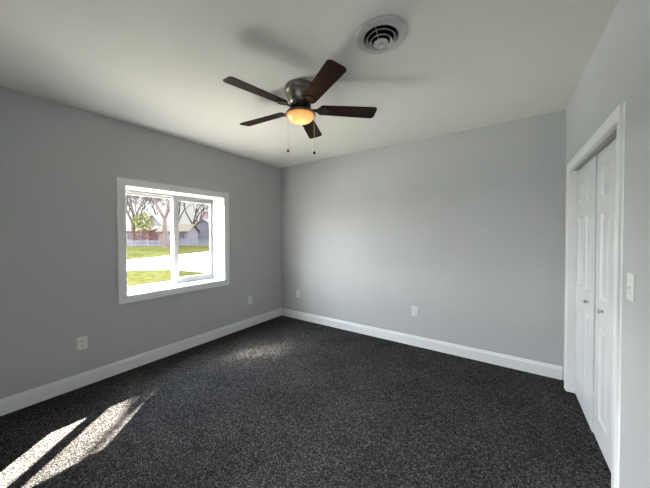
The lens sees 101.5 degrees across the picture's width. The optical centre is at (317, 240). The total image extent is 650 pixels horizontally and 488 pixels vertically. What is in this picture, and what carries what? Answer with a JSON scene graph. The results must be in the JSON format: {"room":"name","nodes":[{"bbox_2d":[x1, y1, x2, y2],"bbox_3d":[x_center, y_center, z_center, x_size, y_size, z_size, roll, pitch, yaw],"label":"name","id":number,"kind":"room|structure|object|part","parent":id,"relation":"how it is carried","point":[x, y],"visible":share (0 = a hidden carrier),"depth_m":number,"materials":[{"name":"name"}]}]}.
{"room":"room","nodes":[
{"label":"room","id":0,"kind":"room"},
{"bbox_2d":[0,86,281,398],"bbox_3d":[-1.886,0.061,2.894,0.320,2.440,4.250,0,1,35],"label":"wall","id":1,"kind":"structure","parent":0,"point":[60,164],"depth_m":2.38,"materials":[{"name":"grey paint"}]},
{"bbox_2d":[77,335,87,350],"bbox_3d":[-2.080,0.908,2.346,0.008,0.115,0.072,0,1,35],"label":"wall outlet","id":2,"kind":"object","parent":1,"relation":"attached to","point":[82,342],"visible":1,"depth_m":2.34,"materials":[{"name":"white plastic"}]},
{"bbox_2d":[0,308,281,415],"bbox_3d":[-1.745,1.222,2.818,0.013,0.120,3.950,0,1,35],"label":"baseboard","id":3,"kind":"structure","parent":1,"relation":"attached to","point":[18,401],"depth_m":2.53,"materials":[{"name":"white paint"}]},
{"bbox_2d":[116,177,229,304],"bbox_3d":[-1.690,-0.006,3.152,0.339,1.228,1.257,0,1,35],"label":"window","id":4,"kind":"structure","parent":1,"relation":"in","point":[219,275],"depth_m":3.23,"materials":[{"name":"white paint"}]},
{"bbox_3d":[-1.932,-0.003,3.049,0.024,1.038,0.559,0,1,35],"label":"fixed sash","id":5,"kind":"part","parent":4,"relation":"part of","materials":[{"name":"clear glass"}]},
{"bbox_3d":[-1.792,-0.006,3.224,0.080,1.078,1.107,0,1,35],"label":"frame","id":6,"kind":"part","parent":4,"relation":"part of","materials":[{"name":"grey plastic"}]},
{"bbox_3d":[-1.696,0.539,3.167,0.320,0.012,1.131,0,1,35],"label":"sill","id":7,"kind":"part","parent":4,"relation":"part of","materials":[{"name":"white paint"}]},
{"bbox_3d":[-1.613,-0.011,3.445,0.026,1.038,0.524,0,1,35],"label":"sliding sash","id":8,"kind":"part","parent":4,"relation":"part of","materials":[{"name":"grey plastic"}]},
{"bbox_2d":[248,296,251,304],"bbox_3d":[-0.993,0.875,3.878,0.008,0.115,0.072,0,1,35],"label":"wall outlet","id":9,"kind":"object","parent":1,"relation":"attached to","point":[249,297],"visible":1,"depth_m":3.87,"materials":[{"name":"white plastic"}]},
{"bbox_2d":[0,315,610,487],"bbox_3d":[-0.554,1.367,1.087,4.602,0.120,5.700,0,1,35],"label":"floor","id":10,"kind":"structure","parent":0,"point":[281,401],"depth_m":1.86,"materials":[{"name":"grey carpet"}]},
{"bbox_2d":[0,0,618,167],"bbox_3d":[-0.566,-1.242,1.040,4.642,0.220,5.740,0,1,35],"label":"ceiling","id":11,"kind":"structure","parent":0,"point":[161,66],"depth_m":1.70,"materials":[{"name":"paint"}]},
{"bbox_2d":[223,59,376,153],"bbox_3d":[-0.163,-0.902,2.019,1.117,0.499,1.133,0,1,35],"label":"ceiling fan","id":12,"kind":"object","parent":11,"relation":"hanging from","point":[300,93],"visible":1,"depth_m":1.92,"materials":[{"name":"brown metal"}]},
{"bbox_3d":[-0.401,-0.988,1.764,0.438,0.006,0.130,-1,13,-43],"label":"blade","id":13,"kind":"part","parent":12,"relation":"part of","materials":[{"name":"brown wood"}]},
{"bbox_3d":[-0.452,-0.995,2.192,0.438,0.006,0.130,0,13,29],"label":"blade","id":14,"kind":"part","parent":12,"relation":"part of","materials":[{"name":"brown wood"}]},
{"bbox_3d":[-0.131,-0.920,2.015,0.210,0.062,0.210,0,1,35],"label":"lamp shade","id":15,"kind":"part","parent":12,"relation":"part of","materials":[{"name":"orange glass"}]},
{"bbox_3d":[-0.061,-1.000,2.373,0.130,0.006,0.438,-12,-1,11],"label":"blade","id":16,"kind":"part","parent":12,"relation":"part of","materials":[{"name":"brown wood"}]},
{"bbox_3d":[0.022,-0.988,1.680,0.130,0.006,0.438,12,-4,-24],"label":"blade","id":17,"kind":"part","parent":12,"relation":"part of","materials":[{"name":"brown wood"}]},
{"bbox_3d":[0.233,-0.996,2.057,0.438,0.006,0.130,0,-11,-7],"label":"blade","id":18,"kind":"part","parent":12,"relation":"part of","materials":[{"name":"brown wood"}]},
{"bbox_2d":[356,16,406,53],"bbox_3d":[0.352,-1.192,1.489,0.280,0.205,0.280,0,1,35],"label":"ceiling vent","id":19,"kind":"object","parent":11,"relation":"in","point":[382,34],"visible":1,"depth_m":1.49,"materials":[{"name":"metal"}]},
{"bbox_2d":[281,110,565,366],"bbox_3d":[0.851,0.038,3.465,3.482,2.440,0.150,0,1,35],"label":"wall","id":20,"kind":"structure","parent":0,"point":[466,228],"depth_m":2.98,"materials":[{"name":"grey paint"}]},
{"bbox_2d":[412,306,417,316],"bbox_3d":[1.155,0.850,3.169,0.072,0.115,0.008,0,1,35],"label":"wall outlet","id":21,"kind":"object","parent":20,"relation":"attached to","point":[414,309],"visible":1,"depth_m":3.17,"materials":[{"name":"white plastic"}]},
{"bbox_2d":[282,308,562,379],"bbox_3d":[0.809,1.199,3.419,3.482,0.120,0.013,0,1,35],"label":"baseboard","id":22,"kind":"structure","parent":20,"relation":"attached to","point":[531,366],"depth_m":2.99,"materials":[{"name":"white paint"}]},
{"bbox_2d":[563,0,649,487],"bbox_3d":[1.125,0.085,0.757,0.100,2.440,4.250,0,1,35],"label":"wall","id":23,"kind":"structure","parent":0,"point":[617,72],"depth_m":1.12,"materials":[{"name":"grey paint"}]},
{"bbox_2d":[564,102,624,487],"bbox_3d":[1.793,0.326,1.715,0.116,1.918,1.310,0,1,35],"label":"door","id":24,"kind":"structure","parent":23,"relation":"in","point":[595,174],"depth_m":1.68,"materials":[{"name":"white paint"}]},
{"bbox_2d":[626,272,634,301],"bbox_3d":[1.308,0.195,1.117,0.016,0.115,0.072,0,1,35],"label":"light switch","id":25,"kind":"object","parent":23,"relation":"attached to","point":[630,287],"visible":1,"depth_m":1.10,"materials":[{"name":"white plastic"}]},
{"label":"outside","id":26,"kind":"structure","parent":0,"visible":0},
{"bbox_2d":[127,243,209,286],"bbox_3d":[-40.445,0.473,69.508,139.680,0.300,240.000,0,1,35],"label":"lawn","id":27,"kind":"structure","parent":26,"point":[135,277],"depth_m":17.32,"materials":[{"name":"green plant"}]},
{"bbox_2d":[134,233,149,246],"bbox_3d":[-23.872,-0.056,35.883,1.959,1.917,1.996,-1,1,-43],"label":"shrub","id":28,"kind":"object","parent":27,"relation":"on","point":[142,236],"visible":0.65,"depth_m":35.77,"materials":[{"name":"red plant"}]},
{"bbox_2d":[126,226,159,244],"bbox_3d":[-31.208,-0.918,48.250,7.100,3.160,7.700,0,1,6],"label":"house","id":29,"kind":"structure","parent":27,"relation":"on","point":[152,234],"depth_m":44.92,"materials":[{"name":"red brick"}]},
{"bbox_2d":[131,213,154,238],"bbox_3d":[-26.848,-1.744,40.941,3.116,5.134,2.940,0,1,35],"label":"leafy tree","id":30,"kind":"object","parent":27,"relation":"on","point":[144,218],"visible":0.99,"depth_m":40.71,"materials":[{"name":"green plant"}]},
{"bbox_2d":[126,194,160,244],"bbox_3d":[-30.116,-5.195,42.489,7.956,12.110,12.208,0,1,1],"label":"bare tree","id":31,"kind":"object","parent":27,"relation":"on","point":[133,232],"visible":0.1,"depth_m":41.58,"materials":[{"name":"grey plant"}]},
{"bbox_2d":[126,194,163,226],"bbox_3d":[-39.740,-7.271,55.741,14.670,15.875,13.598,1,1,38],"label":"bare tree","id":32,"kind":"object","parent":27,"relation":"on","point":[126,194],"visible":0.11,"depth_m":57.19,"materials":[{"name":"grey plant"}]},
{"bbox_2d":[128,195,165,218],"bbox_3d":[-42.795,-8.149,69.268,15.666,17.171,16.562,0,1,35],"label":"bare tree","id":33,"kind":"object","parent":27,"relation":"on","point":[131,195],"visible":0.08,"depth_m":67.96,"materials":[{"name":"grey plant"}]},
{"bbox_2d":[145,214,170,226],"bbox_3d":[-35.025,-2.501,59.386,4.600,5.960,7.700,0,1,-6],"label":"house","id":34,"kind":"structure","parent":27,"relation":"on","point":[157,219],"depth_m":55.97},
{"bbox_2d":[152,197,169,246],"bbox_3d":[-19.236,-6.167,34.673,15.141,14.233,10.726,-1,1,-25],"label":"bare tree","id":35,"kind":"object","parent":27,"relation":"on","point":[164,217],"visible":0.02,"depth_m":34.09,"materials":[{"name":"brown plant"}]},
{"bbox_2d":[127,239,208,246],"bbox_3d":[-19.683,0.342,35.277,12.707,1.000,0.136,0,1,-10],"label":"picket fence","id":36,"kind":"object","parent":27,"relation":"on","point":[147,242],"visible":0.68,"depth_m":34.98,"materials":[{"name":"white wood"}]},
{"bbox_2d":[154,197,191,220],"bbox_3d":[-20.005,-5.545,38.176,14.409,12.871,14.674,0,1,35],"label":"bare tree","id":37,"kind":"object","parent":27,"relation":"on","point":[179,202],"visible":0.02,"depth_m":38.74,"materials":[{"name":"grey plant"}]},
{"bbox_2d":[155,224,200,243],"bbox_3d":[-23.445,-1.018,44.856,5.300,3.410,4.700,0,1,-3],"label":"house","id":38,"kind":"structure","parent":27,"relation":"on","point":[186,231],"depth_m":43.34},
{"bbox_2d":[182,202,208,223],"bbox_3d":[-25.683,-7.212,59.276,11.101,15.497,16.790,0,1,35],"label":"bare tree","id":39,"kind":"object","parent":27,"relation":"on","point":[194,219],"visible":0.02,"depth_m":59.67,"materials":[{"name":"grey plant"}]},
{"bbox_2d":[193,203,208,221],"bbox_3d":[-24.183,-7.431,56.329,11.255,16.027,12.324,-1,1,-30],"label":"bare tree","id":40,"kind":"object","parent":27,"relation":"on","point":[201,215],"visible":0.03,"depth_m":56.22,"materials":[{"name":"grey plant"}]},
{"bbox_2d":[195,218,209,243],"bbox_3d":[-21.468,-1.748,51.508,6.100,4.610,5.700,0,1,-7],"label":"house","id":41,"kind":"structure","parent":27,"relation":"on","point":[203,224],"depth_m":49.02,"materials":[{"name":"grey"}]},
{"bbox_2d":[202,212,208,219],"bbox_3d":[-21.643,-3.162,62.033,9.700,7.060,7.700,0,1,0],"label":"house","id":42,"kind":"structure","parent":27,"relation":"on","point":[206,215],"depth_m":60.39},
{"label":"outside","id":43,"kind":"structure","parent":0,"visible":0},
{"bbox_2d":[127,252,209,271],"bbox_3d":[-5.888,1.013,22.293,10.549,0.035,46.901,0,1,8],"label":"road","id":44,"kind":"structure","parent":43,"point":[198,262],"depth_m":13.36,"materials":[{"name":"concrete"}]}
]}

